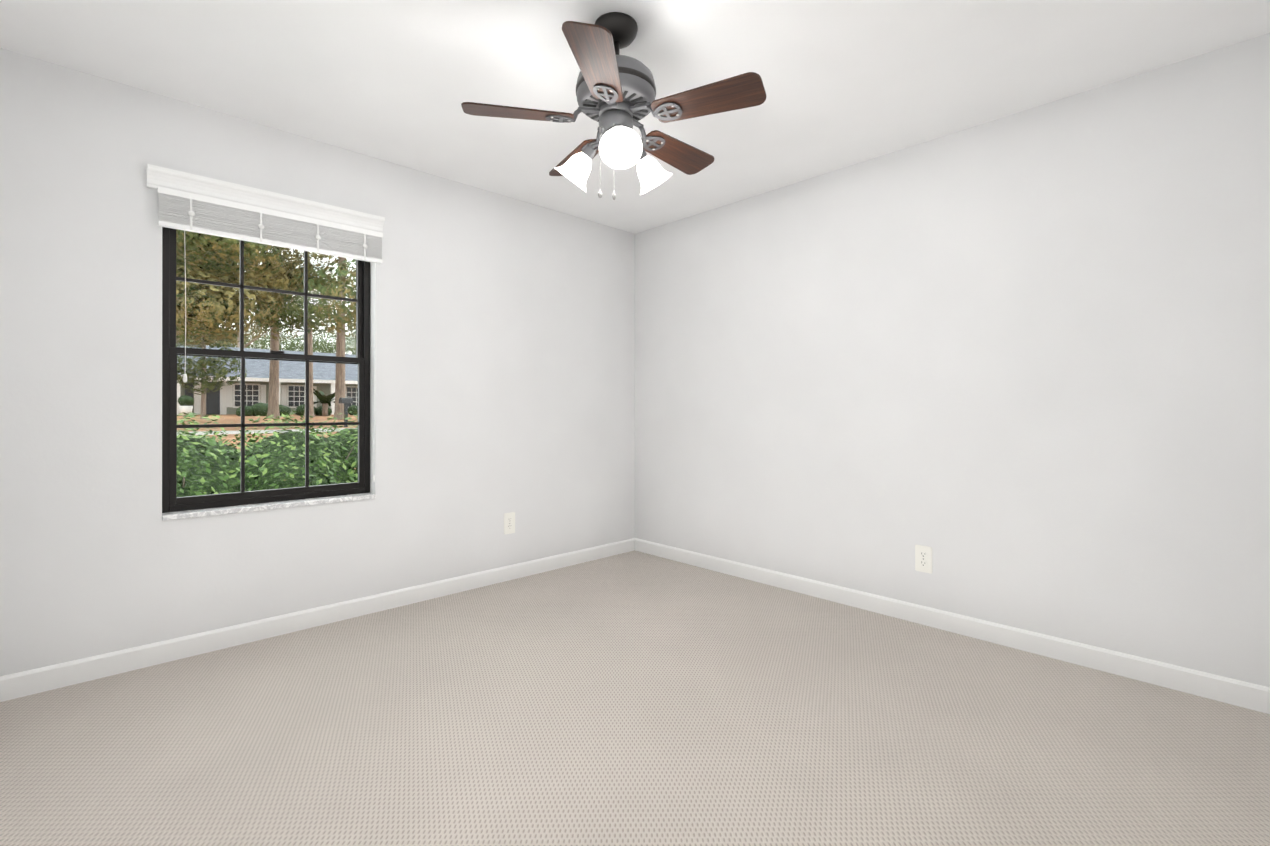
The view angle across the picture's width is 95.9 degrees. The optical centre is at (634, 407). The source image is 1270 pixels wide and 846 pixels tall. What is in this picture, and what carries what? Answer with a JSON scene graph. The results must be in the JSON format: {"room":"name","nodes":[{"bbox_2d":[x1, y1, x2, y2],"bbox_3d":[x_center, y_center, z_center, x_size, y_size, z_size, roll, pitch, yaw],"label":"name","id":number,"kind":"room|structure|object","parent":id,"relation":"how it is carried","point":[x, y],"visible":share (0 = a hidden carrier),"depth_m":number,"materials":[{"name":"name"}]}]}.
{"room":"empty bedroom","nodes":[
{"label":"empty bedroom","id":0,"kind":"room"},
{"bbox_2d":[0,48,634,675],"bbox_3d":[-1.295,-0.122,3.312,3.800,2.440,0.200,0,0,-44],"label":"wall","id":1,"kind":"structure","parent":0,"point":[502,358],"depth_m":2.73,"materials":[{"name":"paint"}]},
{"bbox_2d":[162,227,369,512],"bbox_3d":[-1.784,-0.243,2.841,0.886,1.420,0.072,0,0,-44],"label":"window","id":2,"kind":"structure","parent":1,"relation":"in","point":[171,500],"depth_m":2.76,"materials":[{"name":"black metal"}]},
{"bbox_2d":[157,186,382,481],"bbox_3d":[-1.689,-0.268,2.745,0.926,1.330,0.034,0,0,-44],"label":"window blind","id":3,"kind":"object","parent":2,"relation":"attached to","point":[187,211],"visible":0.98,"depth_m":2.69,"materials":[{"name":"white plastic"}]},
{"bbox_2d":[147,164,384,232],"bbox_3d":[-1.705,-0.975,2.744,0.968,0.084,0.052,0,0,-44],"label":"window valance","id":4,"kind":"object","parent":1,"relation":"attached to","point":[157,176],"visible":0.83,"depth_m":2.67,"materials":[{"name":"paint"}]},
{"bbox_2d":[162,493,375,520],"bbox_3d":[-1.758,0.476,2.812,0.886,0.022,0.147,0,0,-44],"label":"window sill","id":5,"kind":"structure","parent":1,"relation":"attached to","point":[244,508],"depth_m":2.72,"materials":[{"name":"stone"}]},
{"bbox_2d":[0,538,634,701],"bbox_3d":[-1.221,1.052,3.233,3.400,0.092,0.013,0,0,-44],"label":"baseboard","id":6,"kind":"structure","parent":1,"relation":"attached to","point":[37,680],"depth_m":2.71,"materials":[{"name":"paint"}]},
{"bbox_2d":[504,512,514,534],"bbox_3d":[-0.798,0.739,3.645,0.081,0.133,0.007,0,0,-44],"label":"outlet","id":7,"kind":"object","parent":1,"relation":"attached to","point":[509,523],"visible":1,"depth_m":3.64,"materials":[{"name":"white plastic"}]},
{"bbox_2d":[0,550,1269,845],"bbox_3d":[0.030,1.156,1.934,3.800,0.120,4.020,0,0,-44],"label":"floor","id":8,"kind":"structure","parent":0,"point":[634,698],"depth_m":1.90,"materials":[{"name":"carpet"}]},
{"bbox_2d":[0,0,1269,233],"bbox_3d":[0.030,-1.419,1.938,3.800,0.150,4.020,0,0,-44],"label":"ceiling","id":9,"kind":"structure","parent":0,"point":[846,82],"depth_m":2.25,"materials":[{"name":"paint"}]},
{"bbox_2d":[461,12,765,199],"bbox_3d":[-0.049,-1.026,2.046,0.984,0.635,1.016,0,0,-44],"label":"ceiling fan","id":10,"kind":"object","parent":9,"relation":"hanging from","point":[616,93],"visible":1,"depth_m":1.93,"materials":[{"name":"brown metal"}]},
{"bbox_2d":[635,33,1269,686],"bbox_3d":[1.396,-0.122,3.112,0.200,2.440,3.820,0,0,-44],"label":"wall","id":11,"kind":"structure","parent":0,"point":[1013,369],"depth_m":2.63,"materials":[{"name":"paint"}]},
{"bbox_2d":[915,545,931,573],"bbox_3d":[1.460,0.767,2.895,0.007,0.133,0.081,0,0,-44],"label":"outlet","id":12,"kind":"object","parent":11,"relation":"attached to","point":[923,558],"visible":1,"depth_m":2.89,"materials":[{"name":"white plastic"}]},
{"bbox_2d":[635,538,1269,713],"bbox_3d":[1.250,1.052,3.109,0.013,0.092,3.620,0,0,-44],"label":"baseboard","id":13,"kind":"structure","parent":11,"relation":"attached to","point":[1247,695],"depth_m":2.62,"materials":[{"name":"paint"}]},
{"label":"outside","id":14,"kind":"structure","parent":0,"visible":0},
{"bbox_2d":[177,414,357,468],"bbox_3d":[-40.263,-0.280,62.965,170.000,3.565,139.800,0,0,-44],"label":"ground","id":15,"kind":"structure","parent":14,"point":[236,419],"depth_m":24.90,"materials":[{"name":"brown soil"}]},
{"bbox_2d":[176,229,355,418],"bbox_3d":[-26.441,-9.485,49.208,39.569,20.943,68.832,0,0,-44],"label":"trees","id":16,"kind":"object","parent":15,"relation":"on","point":[203,260],"depth_m":21.16,"materials":[{"name":"green plant"}]},
{"bbox_2d":[177,344,357,414],"bbox_3d":[-27.910,-1.699,38.602,47.000,4.900,11.040,0,0,-44],"label":"house","id":17,"kind":"structure","parent":15,"relation":"on","point":[326,381],"depth_m":37.29,"materials":[{"name":"grey"}]},
{"bbox_2d":[177,410,357,496],"bbox_3d":[-2.111,0.763,4.517,7.460,1.499,1.936,0,0,-44],"label":"hedge","id":18,"kind":"object","parent":15,"relation":"on","point":[341,438],"depth_m":3.74,"materials":[{"name":"green plant"}]},
{"bbox_2d":[178,389,357,426],"bbox_3d":[-15.067,-0.088,32.739,33.016,2.100,15.028,0,0,-44],"label":"shrubs","id":19,"kind":"object","parent":15,"relation":"on","point":[282,410],"depth_m":34.10,"materials":[{"name":"green plant"}]}
]}

